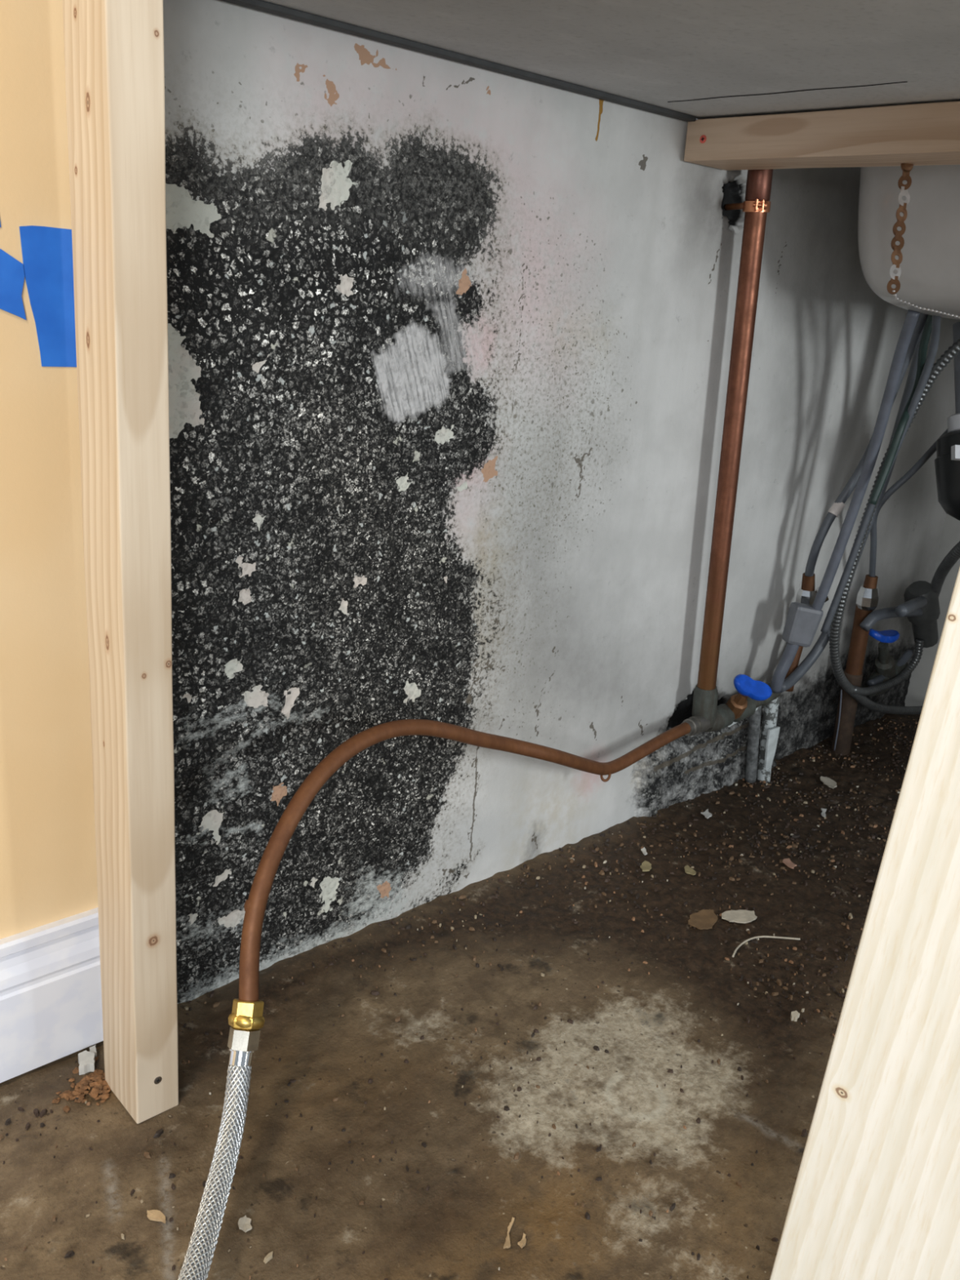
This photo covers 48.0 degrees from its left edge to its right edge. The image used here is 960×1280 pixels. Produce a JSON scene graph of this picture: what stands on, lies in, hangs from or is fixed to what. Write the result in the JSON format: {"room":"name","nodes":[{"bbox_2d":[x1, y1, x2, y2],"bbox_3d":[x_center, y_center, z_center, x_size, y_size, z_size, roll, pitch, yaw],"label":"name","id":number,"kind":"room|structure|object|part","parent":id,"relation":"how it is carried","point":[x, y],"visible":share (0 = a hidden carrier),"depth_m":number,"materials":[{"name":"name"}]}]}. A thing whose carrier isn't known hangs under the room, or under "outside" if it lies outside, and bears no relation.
{"room":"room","nodes":[
{"label":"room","id":0,"kind":"room"},
{"bbox_2d":[0,713,920,1279],"bbox_3d":[0.112,0.604,0.391,3.290,0.007,1.606,-12,24,-41],"label":"floor","id":1,"kind":"structure","parent":0,"point":[456,1228],"depth_m":0.97,"materials":[{"name":"concrete"}]},
{"bbox_2d":[51,1056,111,1112],"bbox_3d":[-0.334,0.387,0.939,0.059,0.009,0.068,7,18,6],"label":"crumbs","id":2,"kind":"object","parent":1,"relation":"on","point":[100,1086],"visible":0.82,"depth_m":0.93,"materials":[{"name":"brown soil"}]},
{"bbox_2d":[78,1050,95,1075],"bbox_3d":[-0.350,0.376,0.960,0.014,0.009,0.021,-3,19,-22],"label":"lump","id":3,"kind":"object","parent":1,"relation":"on","point":[86,1060],"visible":1,"depth_m":0.95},
{"bbox_2d":[88,1044,96,1057],"bbox_3d":[-0.350,0.372,0.975,0.006,0.006,0.011,-3,20,-22],"label":"crumb","id":4,"kind":"object","parent":1,"relation":"on","point":[92,1049],"visible":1,"depth_m":0.97,"materials":[{"name":"white paint"}]},
{"bbox_2d":[62,0,178,1124],"bbox_3d":[-0.256,-0.077,0.781,0.039,0.994,0.066,-12,24,-41],"label":"wooden post","id":5,"kind":"object","parent":1,"relation":"on","point":[114,49],"visible":1,"depth_m":0.76,"materials":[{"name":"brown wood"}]},
{"bbox_2d":[146,1209,165,1223],"bbox_3d":[-0.243,0.434,0.814,0.018,0.003,0.008,9,19,12],"label":"chip","id":6,"kind":"object","parent":1,"relation":"on","point":[153,1215],"visible":1,"depth_m":0.81,"materials":[{"name":"beige wood"}]},
{"bbox_2d":[177,998,264,1279],"bbox_3d":[-0.187,0.408,0.718,0.029,0.160,0.351,4,18,-2],"label":"hose","id":7,"kind":"object","parent":1,"relation":"on","point":[246,1020],"visible":1,"depth_m":0.81,"materials":[{"name":"silver metal"}]},
{"bbox_2d":[238,1215,252,1232],"bbox_3d":[-0.177,0.440,0.812,0.011,0.003,0.013,-12,24,-41],"label":"flake","id":8,"kind":"object","parent":1,"relation":"on","point":[244,1223],"visible":1,"depth_m":0.81,"materials":[{"name":"white paint"}]},
{"bbox_2d":[0,714,918,1279],"bbox_3d":[0.387,0.379,1.141,1.755,0.004,0.802,-12,24,-41],"label":"debris","id":9,"kind":"object","parent":1,"relation":"on","point":[43,1112],"depth_m":1.30,"materials":[{"name":"brown soil"}]},
{"bbox_2d":[503,1217,514,1248],"bbox_3d":[0.023,0.453,0.822,0.005,0.003,0.028,8,18,9],"label":"twig","id":10,"kind":"object","parent":1,"relation":"on","point":[507,1245],"visible":1,"depth_m":0.82,"materials":[{"name":"beige wood"}]},
{"bbox_2d":[517,1232,526,1248],"bbox_3d":[0.033,0.455,0.817,0.005,0.003,0.012,13,20,24],"label":"splinter","id":11,"kind":"object","parent":1,"relation":"on","point":[522,1243],"visible":1,"depth_m":0.81,"materials":[{"name":"beige wood"}]},
{"bbox_2d":[640,847,647,854],"bbox_3d":[0.215,0.276,1.409,0.006,0.003,0.018,1,18,-12],"label":"flake","id":12,"kind":"object","parent":1,"relation":"on","point":[643,850],"visible":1,"depth_m":1.41,"materials":[{"name":"white paint"}]},
{"bbox_2d":[640,860,651,871],"bbox_3d":[0.211,0.288,1.371,0.014,0.003,0.025,12,20,22],"label":"bit","id":13,"kind":"object","parent":1,"relation":"on","point":[646,865],"visible":1,"depth_m":1.37,"materials":[{"name":"beige stone"}]},
{"bbox_2d":[684,865,696,875],"bbox_3d":[0.267,0.293,1.370,0.015,0.003,0.019,-12,24,-41],"label":"bit","id":14,"kind":"object","parent":1,"relation":"on","point":[688,870],"visible":1,"depth_m":1.37,"materials":[{"name":"beige stone"}]},
{"bbox_2d":[688,909,717,929],"bbox_3d":[0.264,0.328,1.264,0.048,0.003,0.032,-12,24,-41],"label":"dry leaf","id":15,"kind":"object","parent":1,"relation":"on","point":[704,918],"visible":1,"depth_m":1.26,"materials":[{"name":"brown plant"}]},
{"bbox_2d":[701,808,711,818],"bbox_3d":[0.323,0.246,1.527,0.024,0.003,0.016,-12,24,-41],"label":"flake","id":16,"kind":"object","parent":1,"relation":"on","point":[706,813],"visible":1,"depth_m":1.52,"materials":[{"name":"white paint"}]},
{"bbox_2d":[721,909,756,923],"bbox_3d":[0.306,0.327,1.276,0.044,0.003,0.027,4,18,-1],"label":"stone","id":17,"kind":"object","parent":1,"relation":"on","point":[740,916],"visible":1,"depth_m":1.27,"materials":[{"name":"beige stone"}]},
{"bbox_2d":[744,705,761,782],"bbox_3d":[0.410,0.153,1.617,0.041,0.136,0.019,-12,24,-41],"label":"upright","id":18,"kind":"object","parent":1,"relation":"on","point":[754,721],"visible":0.89,"depth_m":1.61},
{"bbox_2d":[732,935,799,957],"bbox_3d":[0.319,0.344,1.224,0.099,0.002,0.023,-5,20,-26],"label":"dry stalk","id":19,"kind":"object","parent":1,"relation":"on","point":[759,936],"visible":1,"depth_m":1.24,"materials":[{"name":"beige plant"}]},
{"bbox_2d":[756,696,779,782],"bbox_3d":[0.437,0.156,1.639,0.041,0.163,0.023,-12,24,-41],"label":"pipe","id":20,"kind":"object","parent":1,"relation":"on","point":[769,717],"visible":0.72,"depth_m":1.62,"materials":[{"name":"white paint"}]},
{"bbox_2d":[764,726,779,768],"bbox_3d":[0.436,0.162,1.619,0.028,0.066,0.003,-12,24,-41],"label":"flake","id":21,"kind":"object","parent":20,"relation":"attached to","point":[773,733],"visible":1,"depth_m":1.62,"materials":[{"name":"white paint"}]},
{"bbox_2d":[782,857,796,868],"bbox_3d":[0.405,0.292,1.407,0.013,0.003,0.024,-3,19,-22],"label":"crumb","id":22,"kind":"object","parent":1,"relation":"on","point":[788,862],"visible":1,"depth_m":1.41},
{"bbox_2d":[790,1010,799,1021],"bbox_3d":[0.322,0.385,1.102,0.013,0.005,0.009,-12,24,-41],"label":"stone","id":23,"kind":"object","parent":1,"relation":"on","point":[795,1015],"visible":1,"depth_m":1.10,"materials":[{"name":"beige stone"}]},
{"bbox_2d":[821,808,826,817],"bbox_3d":[0.496,0.250,1.558,0.008,0.003,0.028,10,19,17],"label":"flake","id":24,"kind":"object","parent":1,"relation":"on","point":[823,814],"visible":1,"depth_m":1.56,"materials":[{"name":"grey paint"}]},
{"bbox_2d":[819,776,836,788],"bbox_3d":[0.539,0.220,1.661,0.020,0.003,0.042,1,18,-11],"label":"flake","id":25,"kind":"object","parent":1,"relation":"on","point":[828,782],"visible":1,"depth_m":1.66,"materials":[{"name":"beige paint"}]},
{"bbox_2d":[833,688,842,751],"bbox_3d":[0.570,0.128,1.714,0.005,0.112,0.028,17,22,33],"label":"wire","id":26,"kind":"object","parent":1,"relation":"on","point":[841,689],"visible":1,"depth_m":1.71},
{"bbox_2d":[831,604,872,755],"bbox_3d":[0.603,0.068,1.744,0.030,0.265,0.052,16,21,31],"label":"brown riser","id":27,"kind":"object","parent":1,"relation":"on","point":[853,672],"visible":0.81,"depth_m":1.73,"materials":[{"name":"orange metal"}]},
{"bbox_2d":[863,628,908,696],"bbox_3d":[0.672,0.031,1.780,0.046,0.125,0.149,17,22,34],"label":"shutoff valve","id":28,"kind":"object","parent":27,"relation":"attached to","point":[886,665],"visible":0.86,"depth_m":1.77,"materials":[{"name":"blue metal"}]},
{"bbox_3d":[0.646,-0.008,1.726,0.056,0.020,0.028,-2,19,-19],"label":"handle","id":29,"kind":"part","parent":28,"relation":"part of","materials":[{"name":"blue plastic"}]},
{"bbox_3d":[0.669,0.038,1.779,0.032,0.086,0.076,18,22,35],"label":"stem","id":30,"kind":"part","parent":28,"relation":"part of","materials":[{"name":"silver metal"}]},
{"bbox_2d":[866,648,914,686],"bbox_3d":[0.686,0.046,1.798,0.126,0.046,0.013,-12,24,-41],"label":"hose","id":31,"kind":"object","parent":28,"relation":"attached to","point":[908,653],"visible":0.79,"depth_m":1.81,"materials":[{"name":"grey rubber"}]},
{"bbox_2d":[859,580,940,648],"bbox_3d":[0.682,-0.029,1.737,0.071,0.120,0.247,17,22,34],"label":"junction","id":32,"kind":"object","parent":27,"relation":"attached to","point":[921,606],"visible":1,"depth_m":1.75,"materials":[{"name":"plastic"}]},
{"bbox_2d":[852,638,924,696],"bbox_3d":[0.660,0.048,1.745,0.214,0.071,0.013,-12,24,-41],"label":"branch","id":33,"kind":"object","parent":32,"relation":"attached to","point":[886,685],"visible":0.99,"depth_m":1.78,"materials":[{"name":"metal"}]},
{"bbox_3d":[0.658,-0.039,1.712,0.168,0.034,0.022,-10,23,-38],"label":"arm","id":34,"kind":"part","parent":32,"relation":"part of"},
{"bbox_3d":[0.669,-0.052,1.669,0.021,0.029,0.136,16,21,32],"label":"arm","id":35,"kind":"part","parent":32,"relation":"part of"},
{"bbox_2d":[930,541,959,595],"bbox_3d":[0.736,-0.114,1.694,0.027,0.136,0.136,6,18,6],"label":"loop","id":36,"kind":"object","parent":32,"relation":"attached to","point":[952,557],"visible":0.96,"depth_m":1.69,"materials":[{"name":"plastic"}]},
{"bbox_2d":[856,428,947,610],"bbox_3d":[0.615,-0.182,1.587,0.061,0.317,0.140,0,19,-14],"label":"supply hose","id":37,"kind":"object","parent":27,"relation":"attached to","point":[868,596],"visible":0.72,"depth_m":1.64,"materials":[{"name":"grey plastic"}]},
{"bbox_2d":[769,567,959,1279],"bbox_3d":[0.294,0.094,0.579,0.133,0.878,0.126,-12,24,-41],"label":"wooden board","id":38,"kind":"object","parent":1,"relation":"on","point":[876,1195],"visible":1,"depth_m":0.62,"materials":[{"name":"beige wood"}]},
{"bbox_2d":[220,0,959,121],"bbox_3d":[0.504,-0.503,0.995,1.569,0.035,0.661,-12,24,-41],"label":"countertop","id":39,"kind":"structure","parent":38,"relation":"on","point":[686,60],"depth_m":0.86,"materials":[{"name":"grey"}]},
{"bbox_2d":[857,164,959,319],"bbox_3d":[0.709,-0.469,1.287,0.520,0.190,0.410,-12,24,-41],"label":"sink basin","id":40,"kind":"object","parent":39,"relation":"in","point":[929,277],"visible":0.86,"depth_m":1.19,"materials":[{"name":"white ceramic"}]},
{"bbox_2d":[780,328,924,693],"bbox_3d":[0.521,-0.189,1.523,0.126,0.552,0.089,7,18,7],"label":"air hose","id":41,"kind":"object","parent":40,"relation":"attached to","point":[824,638],"visible":0.36,"depth_m":1.56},
{"bbox_2d":[795,312,928,604],"bbox_3d":[0.515,-0.236,1.461,0.119,0.422,0.046,19,23,38],"label":"supply hose","id":42,"kind":"object","parent":40,"relation":"hanging from","point":[806,593],"visible":0.67,"depth_m":1.48,"materials":[{"name":"grey plastic"}]},
{"bbox_2d":[811,309,919,610],"bbox_3d":[0.507,-0.213,1.414,0.038,0.431,0.125,1,18,-11],"label":"hose","id":43,"kind":"object","parent":40,"relation":"attached to","point":[912,317],"visible":0.98,"depth_m":1.42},
{"bbox_2d":[820,315,941,633],"bbox_3d":[0.536,-0.205,1.416,0.045,0.450,0.125,0,19,-13],"label":"hose","id":44,"kind":"object","parent":40,"relation":"hanging from","point":[935,326],"visible":0.77,"depth_m":1.46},
{"bbox_2d":[829,338,959,715],"bbox_3d":[0.696,-0.142,1.681,0.124,0.654,0.532,17,22,33],"label":"corrugated hose","id":45,"kind":"object","parent":40,"relation":"attached to","point":[953,350],"visible":0.63,"depth_m":1.56,"materials":[{"name":"metal"}]},
{"bbox_2d":[868,315,932,505],"bbox_3d":[0.556,-0.300,1.395,0.073,0.253,0.030,-12,24,-41],"label":"hose","id":46,"kind":"object","parent":40,"relation":"hanging from","point":[926,331],"visible":0.81,"depth_m":1.40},
{"bbox_2d":[934,321,959,520],"bbox_3d":[0.673,-0.290,1.441,0.107,0.263,0.136,5,18,2],"label":"trap","id":47,"kind":"object","parent":40,"relation":"attached to","point":[947,462],"visible":1,"depth_m":1.44,"materials":[{"name":"grey plastic"}]},
{"bbox_2d":[0,0,959,1004],"bbox_3d":[-0.350,-0.709,0.602,3.289,2.310,0.074,-12,24,-41],"label":"wall","id":48,"kind":"structure","parent":0,"point":[450,342],"depth_m":1.08,"materials":[{"name":"paint"}]},
{"bbox_2d":[0,248,26,319],"bbox_3d":[-0.345,-0.255,0.756,0.049,0.056,0.001,-12,24,-41],"label":"tape","id":49,"kind":"object","parent":48,"relation":"attached to","point":[11,270],"visible":1,"depth_m":0.77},
{"bbox_2d":[19,225,76,367],"bbox_3d":[-0.310,-0.251,0.792,0.050,0.098,0.001,-12,24,-41],"label":"tape","id":50,"kind":"object","parent":48,"relation":"attached to","point":[46,251],"visible":0.83,"depth_m":0.79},
{"bbox_2d":[0,907,103,1083],"bbox_3d":[-0.983,0.437,0.408,1.745,0.131,0.014,-12,24,-41],"label":"baseboard","id":51,"kind":"structure","parent":48,"relation":"attached to","point":[51,997],"depth_m":0.94,"materials":[{"name":"white paint"}]},
{"bbox_2d":[692,168,773,728],"bbox_3d":[0.315,-0.214,1.362,0.082,0.707,0.033,-12,24,-41],"label":"copper pipe","id":52,"kind":"object","parent":48,"relation":"attached to","point":[758,184],"visible":0.91,"depth_m":1.34,"materials":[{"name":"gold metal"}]},
{"bbox_2d":[239,715,710,1001],"bbox_3d":[0.042,0.130,1.157,0.078,0.175,0.822,17,22,34],"label":"tube","id":53,"kind":"object","parent":52,"relation":"attached to","point":[255,907],"visible":1,"depth_m":0.97,"materials":[{"name":"brown metal"}]},
{"bbox_2d":[705,674,781,732],"bbox_3d":[0.387,0.081,1.519,0.164,0.087,0.073,-12,24,-41],"label":"shutoff valve","id":54,"kind":"object","parent":52,"relation":"attached to","point":[753,694],"visible":0.91,"depth_m":1.49,"materials":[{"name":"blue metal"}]},
{"bbox_3d":[0.373,0.065,1.480,0.055,0.034,0.026,4,18,-1],"label":"handle","id":55,"kind":"part","parent":54,"relation":"part of","materials":[{"name":"blue plastic"}]},
{"bbox_2d":[753,682,781,708],"bbox_3d":[0.406,0.084,1.565,0.075,0.035,0.026,-12,24,-41],"label":"outlet","id":56,"kind":"object","parent":54,"relation":"attached to","point":[757,704],"depth_m":1.56,"materials":[{"name":"metal"}]},
{"bbox_2d":[770,601,822,693],"bbox_3d":[0.453,0.013,1.543,0.054,0.137,0.030,3,18,-3],"label":"connector","id":57,"kind":"object","parent":54,"relation":"attached to","point":[802,620],"visible":0.98,"depth_m":1.52,"materials":[{"name":"plastic"}]},
{"bbox_2d":[723,198,770,212],"bbox_3d":[0.317,-0.505,1.258,0.033,0.014,0.075,-2,19,-19],"label":"clamp","id":58,"kind":"object","parent":52,"relation":"attached to","point":[756,206],"visible":1,"depth_m":1.24,"materials":[{"name":"orange metal"}]},
{"bbox_3d":[0.300,-0.510,1.269,0.007,0.007,0.041,-2,19,-19],"label":"hanger rod","id":59,"kind":"part","parent":58,"relation":"part of","materials":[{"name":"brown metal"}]},
{"bbox_2d":[784,645,803,691],"bbox_3d":[0.469,0.034,1.612,0.027,0.085,0.018,-12,24,-41],"label":"stub","id":60,"kind":"object","parent":48,"relation":"attached to","point":[794,664],"visible":0.25,"depth_m":1.60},
{"bbox_2d":[816,586,828,602],"bbox_3d":[0.485,-0.043,1.577,0.048,0.069,0.025,-3,20,-22],"label":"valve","id":61,"kind":"object","parent":60,"relation":"attached to","point":[817,588],"visible":0.1,"depth_m":1.57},
{"bbox_2d":[684,101,959,170],"bbox_3d":[0.475,-0.464,0.986,0.082,0.043,0.657,-12,24,-41],"label":"crossbeam","id":62,"kind":"object","parent":48,"relation":"attached to","point":[926,134],"visible":1,"depth_m":1.07,"materials":[{"name":"brown wood"}]},
{"bbox_2d":[886,163,913,294],"bbox_3d":[0.420,-0.414,1.077,0.014,0.132,0.046,6,18,5],"label":"strap","id":63,"kind":"object","parent":62,"relation":"hanging from","point":[906,168],"visible":0.98,"depth_m":1.08,"materials":[{"name":"metal"}]},
{"bbox_2d":[892,289,959,318],"bbox_3d":[0.450,-0.334,1.075,0.080,0.024,0.006,6,18,5],"label":"chain","id":64,"kind":"object","parent":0,"point":[893,291],"visible":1,"depth_m":1.07,"materials":[{"name":"silver metal"}]},
{"bbox_2d":[904,513,959,706],"bbox_3d":[1.066,-0.196,1.670,0.050,0.890,0.780,-12,24,-41],"label":"wall","id":65,"kind":"structure","parent":0,"point":[919,680],"depth_m":1.93,"materials":[{"name":"grey paint"}]}
]}

